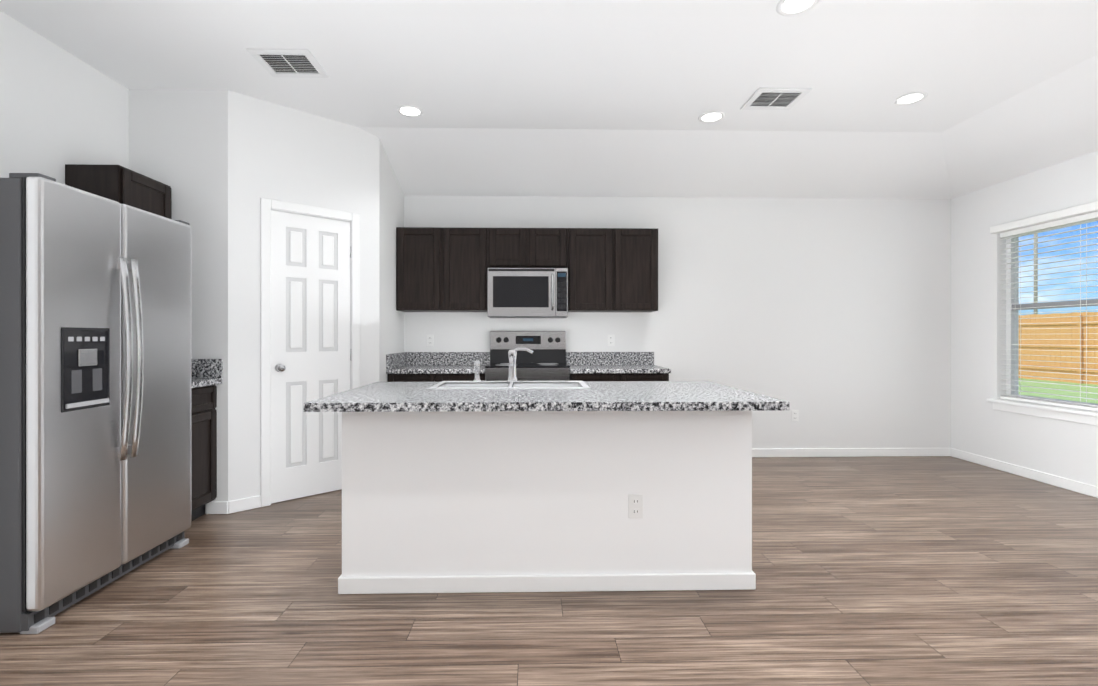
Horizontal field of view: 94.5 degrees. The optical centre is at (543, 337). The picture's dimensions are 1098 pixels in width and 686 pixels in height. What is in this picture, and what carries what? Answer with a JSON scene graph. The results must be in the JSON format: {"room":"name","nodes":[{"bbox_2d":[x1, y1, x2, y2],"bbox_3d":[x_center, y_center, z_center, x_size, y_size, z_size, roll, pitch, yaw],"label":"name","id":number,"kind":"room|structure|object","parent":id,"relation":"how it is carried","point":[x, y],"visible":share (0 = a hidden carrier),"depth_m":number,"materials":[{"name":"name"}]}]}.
{"room":"kitchen","nodes":[
{"label":"kitchen","id":0,"kind":"room"},
{"bbox_2d":[0,10,128,183],"bbox_3d":[-2.776,-0.321,0.419,1.100,3.050,6.054,0,0,-1],"label":"wall","id":1,"kind":"structure","parent":0,"point":[60,107],"depth_m":2.90,"materials":[{"name":"white paint"}]},
{"bbox_2d":[65,164,171,218],"bbox_3d":[-2.641,-0.631,3.190,0.327,0.764,0.430,0,0,-1],"label":"upper cabinet","id":2,"kind":"object","parent":1,"relation":"attached to","point":[121,184],"visible":0.38,"depth_m":3.00,"materials":[{"name":"brown wood"}]},
{"bbox_2d":[129,89,403,513],"bbox_3d":[-2.384,-0.325,4.223,2.053,3.050,1.536,0,0,-1],"label":"wall","id":3,"kind":"structure","parent":0,"point":[221,163],"depth_m":3.53,"materials":[{"name":"white paint"}]},
{"bbox_2d":[191,359,222,377],"bbox_3d":[-2.486,0.210,3.440,0.606,0.129,0.020,0,0,-1],"label":"backsplash","id":4,"kind":"structure","parent":3,"relation":"attached to","point":[206,368],"depth_m":3.44,"materials":[{"name":"stone"}]},
{"bbox_2d":[260,197,359,506],"bbox_3d":[-1.778,0.105,3.876,0.717,2.190,0.135,0,0,-43],"label":"door frame","id":5,"kind":"structure","parent":3,"relation":"attached to","point":[267,205],"depth_m":3.62,"materials":[{"name":"white wood"}]},
{"bbox_2d":[271,210,350,502],"bbox_3d":[-1.755,0.138,3.841,0.462,2.109,0.438,0,0,-1],"label":"pantry door","id":6,"kind":"structure","parent":3,"relation":"in","point":[310,311],"depth_m":3.82,"materials":[{"name":"white wood"}]},
{"bbox_2d":[0,456,1097,685],"bbox_3d":[0.605,1.253,1.319,7.900,0.100,8.100,0,0,-1],"label":"floor","id":7,"kind":"structure","parent":0,"point":[924,570],"depth_m":2.22,"materials":[{"name":"brown wood"}]},
{"bbox_2d":[0,173,190,633],"bbox_3d":[-2.376,0.267,2.502,0.792,1.868,0.930,0,0,-1],"label":"fridge","id":8,"kind":"object","parent":7,"relation":"on","point":[95,393],"visible":1,"depth_m":2.26,"materials":[{"name":"grey metal"}]},
{"bbox_2d":[191,378,222,520],"bbox_3d":[-2.491,0.673,3.214,0.627,1.055,0.473,0,0,-1],"label":"base cabinet","id":9,"kind":"object","parent":7,"relation":"on","point":[203,442],"visible":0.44,"depth_m":3.32,"materials":[{"name":"brown wood"}]},
{"bbox_2d":[386,352,489,381],"bbox_3d":[-0.942,0.671,4.703,0.845,1.055,0.637,0,0,-1],"label":"base cabinet","id":10,"kind":"object","parent":7,"relation":"on","point":[426,366],"visible":0.1,"depth_m":4.64,"materials":[{"name":"grey stone"}]},
{"bbox_2d":[485,331,569,380],"bbox_3d":[-0.145,0.568,4.698,0.739,1.262,0.678,0,0,-1],"label":"range","id":11,"kind":"object","parent":7,"relation":"on","point":[545,360],"visible":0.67,"depth_m":4.93,"materials":[{"name":"grey metal"}]},
{"bbox_2d":[335,411,755,593],"bbox_3d":[0.016,0.758,2.775,1.972,0.885,0.762,0,0,-1],"label":"kitchen island","id":12,"kind":"object","parent":7,"relation":"on","point":[512,483],"depth_m":2.41,"materials":[{"name":"white paint"}]},
{"bbox_2d":[303,381,788,410],"bbox_3d":[0.012,0.295,2.676,2.076,0.038,1.018,0,0,-1],"label":"island countertop","id":13,"kind":"structure","parent":12,"relation":"on","point":[602,395],"depth_m":2.30,"materials":[{"name":"grey stone"}]},
{"bbox_2d":[474,360,479,378],"bbox_3d":[-0.404,0.203,3.101,0.048,0.130,0.048,0,0,-1],"label":"sprayer","id":14,"kind":"object","parent":13,"relation":"on","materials":[{"name":"silver metal"}]},
{"bbox_2d":[431,379,590,386],"bbox_3d":[-0.185,0.374,2.937,0.864,0.211,0.447,0,0,-1],"label":"sink","id":15,"kind":"object","parent":13,"relation":"in","point":[476,382],"depth_m":3.04,"materials":[{"name":"silver metal"}]},
{"bbox_2d":[508,347,532,378],"bbox_3d":[-0.139,0.164,3.018,0.161,0.208,0.241,0,0,-1],"label":"faucet","id":16,"kind":"object","parent":13,"relation":"on","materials":[{"name":"silver metal"}]},
{"bbox_2d":[628,494,642,517],"bbox_3d":[0.438,0.801,2.412,0.070,0.114,0.007,0,0,-1],"label":"outlet","id":17,"kind":"object","parent":12,"relation":"attached to","point":[635,505],"visible":1,"depth_m":2.41,"materials":[{"name":"white plastic"}]},
{"bbox_2d":[566,352,670,380],"bbox_3d":[0.667,0.671,4.739,0.879,1.055,0.637,0,0,-1],"label":"countertop","id":18,"kind":"structure","parent":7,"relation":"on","point":[612,366],"depth_m":4.64,"materials":[{"name":"grey stone"}]},
{"bbox_2d":[0,0,1097,198],"bbox_3d":[0.531,-1.590,1.279,7.750,0.385,7.950,0,0,-1],"label":"ceiling","id":19,"kind":"structure","parent":0,"point":[588,98],"depth_m":3.33,"materials":[{"name":"white paint"}]},
{"bbox_2d":[246,48,328,77],"bbox_3d":[-1.555,-1.677,3.113,0.360,0.012,0.310,0,0,-1],"label":"ceiling vent","id":20,"kind":"object","parent":19,"relation":"in","point":[300,63],"visible":0.98,"depth_m":3.10,"materials":[{"name":"white metal"}]},
{"bbox_2d":[396,105,423,116],"bbox_3d":[-0.992,-1.681,3.777,0.196,0.006,0.196,0,0,-1],"label":"recessed light","id":21,"kind":"object","parent":19,"relation":"in","point":[409,110],"visible":1,"depth_m":3.77,"materials":[{"name":"white"}]},
{"bbox_2d":[698,111,724,122],"bbox_3d":[1.284,-1.681,3.877,0.196,0.006,0.196,0,0,-1],"label":"recessed light","id":22,"kind":"object","parent":19,"relation":"in","point":[712,116],"visible":1,"depth_m":3.86,"materials":[{"name":"white"}]},
{"bbox_2d":[741,88,811,109],"bbox_3d":[1.630,-1.678,3.579,0.360,0.012,0.310,0,0,-1],"label":"ceiling vent","id":23,"kind":"object","parent":19,"relation":"in","point":[774,98],"visible":1,"depth_m":3.56,"materials":[{"name":"white metal"}]},
{"bbox_2d":[776,0,818,15],"bbox_3d":[1.279,-1.680,2.557,0.196,0.006,0.196,0,0,-1],"label":"recessed light","id":24,"kind":"object","parent":19,"relation":"in","point":[790,7],"visible":1,"depth_m":2.57,"materials":[{"name":"white"}]},
{"bbox_2d":[893,92,927,104],"bbox_3d":[2.583,-1.681,3.577,0.196,0.006,0.196,0,0,-1],"label":"recessed light","id":25,"kind":"object","parent":19,"relation":"in","point":[910,98],"visible":1,"depth_m":3.57,"materials":[{"name":"white"}]},
{"bbox_2d":[404,196,950,448],"bbox_3d":[0.521,-0.326,5.136,7.900,3.050,0.160,0,0,-1],"label":"wall","id":26,"kind":"structure","parent":0,"point":[829,319],"depth_m":5.10,"materials":[{"name":"white paint"}]},
{"bbox_2d":[396,227,455,311],"bbox_3d":[-1.119,-0.636,4.853,0.497,0.770,0.326,0,0,-1],"label":"upper cabinet","id":27,"kind":"object","parent":26,"relation":"attached to","point":[445,269],"depth_m":4.70,"materials":[{"name":"brown wood"}]},
{"bbox_2d":[426,335,433,345],"bbox_3d":[-1.121,0.029,5.016,0.070,0.114,0.007,0,0,-1],"label":"outlet","id":28,"kind":"object","parent":26,"relation":"attached to","point":[429,340],"visible":1,"depth_m":5.01,"materials":[{"name":"white plastic"}]},
{"bbox_2d":[452,228,487,311],"bbox_3d":[-0.770,-0.636,4.861,0.497,0.770,0.326,0,0,-1],"label":"upper cabinet","id":29,"kind":"object","parent":26,"relation":"attached to","point":[469,245],"depth_m":4.71,"materials":[{"name":"brown wood"}]},
{"bbox_2d":[488,228,535,267],"bbox_3d":[-0.297,-0.836,4.871,0.445,0.370,0.326,0,0,-1],"label":"upper cabinet","id":30,"kind":"object","parent":26,"relation":"attached to","point":[507,247],"depth_m":4.72,"materials":[{"name":"brown wood"}]},
{"bbox_2d":[487,268,567,317],"bbox_3d":[-0.148,-0.414,4.816,0.737,0.446,0.440,0,0,-1],"label":"microwave","id":31,"kind":"object","parent":30,"relation":"attached to","point":[527,292],"visible":1,"depth_m":4.65,"materials":[{"name":"grey metal"}]},
{"bbox_2d":[536,228,567,267],"bbox_3d":[-0.002,-0.836,4.877,0.444,0.370,0.326,0,0,-1],"label":"upper cabinet","id":32,"kind":"object","parent":26,"relation":"attached to","point":[551,243],"depth_m":4.73,"materials":[{"name":"brown wood"}]},
{"bbox_2d":[568,228,623,311],"bbox_3d":[0.472,-0.636,4.888,0.499,0.770,0.326,0,0,-1],"label":"upper cabinet","id":33,"kind":"object","parent":26,"relation":"attached to","point":[595,255],"depth_m":4.73,"materials":[{"name":"brown wood"}]},
{"bbox_2d":[608,335,614,345],"bbox_3d":[0.672,0.029,5.055,0.070,0.114,0.007,0,0,-1],"label":"outlet","id":34,"kind":"object","parent":26,"relation":"attached to","point":[611,340],"visible":1,"depth_m":5.05,"materials":[{"name":"white plastic"}]},
{"bbox_2d":[620,228,657,311],"bbox_3d":[0.822,-0.636,4.896,0.499,0.770,0.326,0,0,-1],"label":"upper cabinet","id":35,"kind":"object","parent":26,"relation":"attached to","point":[640,244],"depth_m":4.74,"materials":[{"name":"brown wood"}]},
{"bbox_2d":[792,410,797,420],"bbox_3d":[2.525,0.785,5.097,0.070,0.114,0.007,0,0,-1],"label":"outlet","id":36,"kind":"object","parent":26,"relation":"attached to","point":[794,415],"visible":1,"depth_m":5.09,"materials":[{"name":"white plastic"}]},
{"bbox_2d":[752,448,950,456],"bbox_3d":[2.600,1.156,5.095,3.003,0.085,0.018,0,0,-1],"label":"baseboard","id":37,"kind":"structure","parent":26,"relation":"attached to","point":[786,452],"depth_m":5.10,"materials":[{"name":"white wood"}]},
{"bbox_2d":[951,151,1097,485],"bbox_3d":[4.295,-0.322,1.344,0.180,3.050,7.590,0,0,-1],"label":"wall","id":38,"kind":"structure","parent":0,"point":[980,426],"depth_m":4.63,"materials":[{"name":"white paint"}]},
{"bbox_2d":[951,448,1097,497],"bbox_3d":[4.198,1.160,1.358,0.014,0.085,7.560,0,0,-1],"label":"baseboard","id":39,"kind":"structure","parent":38,"relation":"attached to","point":[1080,487],"depth_m":4.31,"materials":[{"name":"white wood"}]},
{"bbox_2d":[987,398,1097,425],"bbox_3d":[4.169,0.611,3.677,0.140,0.099,2.000,0,0,-1],"label":"window sill","id":40,"kind":"structure","parent":38,"relation":"attached to","point":[1073,415],"depth_m":4.15,"materials":[{"name":"white wood"}]},
{"bbox_2d":[1006,219,1097,406],"bbox_3d":[4.274,-0.195,3.679,0.070,1.510,1.900,0,0,-1],"label":"window","id":41,"kind":"structure","parent":38,"relation":"in","point":[1010,327],"depth_m":4.58,"materials":[{"name":"white"}]},
{"bbox_2d":[990,201,1097,410],"bbox_3d":[4.159,-0.226,3.676,0.130,1.564,1.924,0,0,-1],"label":"window blinds","id":42,"kind":"object","parent":41,"relation":"attached to","point":[1080,210],"visible":1,"depth_m":4.15,"materials":[{"name":"white plastic"}]},
{"label":"outside","id":43,"kind":"structure","parent":0,"visible":0},
{"bbox_2d":[1019,378,1097,403],"bbox_3d":[22.061,1.288,10.346,35.600,0.050,70.000,0,0,-1],"label":"ground","id":44,"kind":"structure","parent":43,"point":[1058,392],"depth_m":12.09,"materials":[{"name":"green plant"}]},
{"bbox_2d":[1034,233,1037,313],"bbox_3d":[25.508,-4.789,26.320,0.200,12.070,2.400,0,0,-1],"label":"pole","id":45,"kind":"object","parent":44,"relation":"on","point":[1035,273],"depth_m":26.27,"materials":[{"name":"white plastic"}]},
{"bbox_2d":[1019,312,1097,384],"bbox_3d":[14.667,0.276,17.203,0.120,1.960,22.040,0,0,-1],"label":"fence","id":46,"kind":"object","parent":44,"relation":"on","point":[1054,334],"depth_m":14.53,"materials":[{"name":"brown wood"}]}
]}

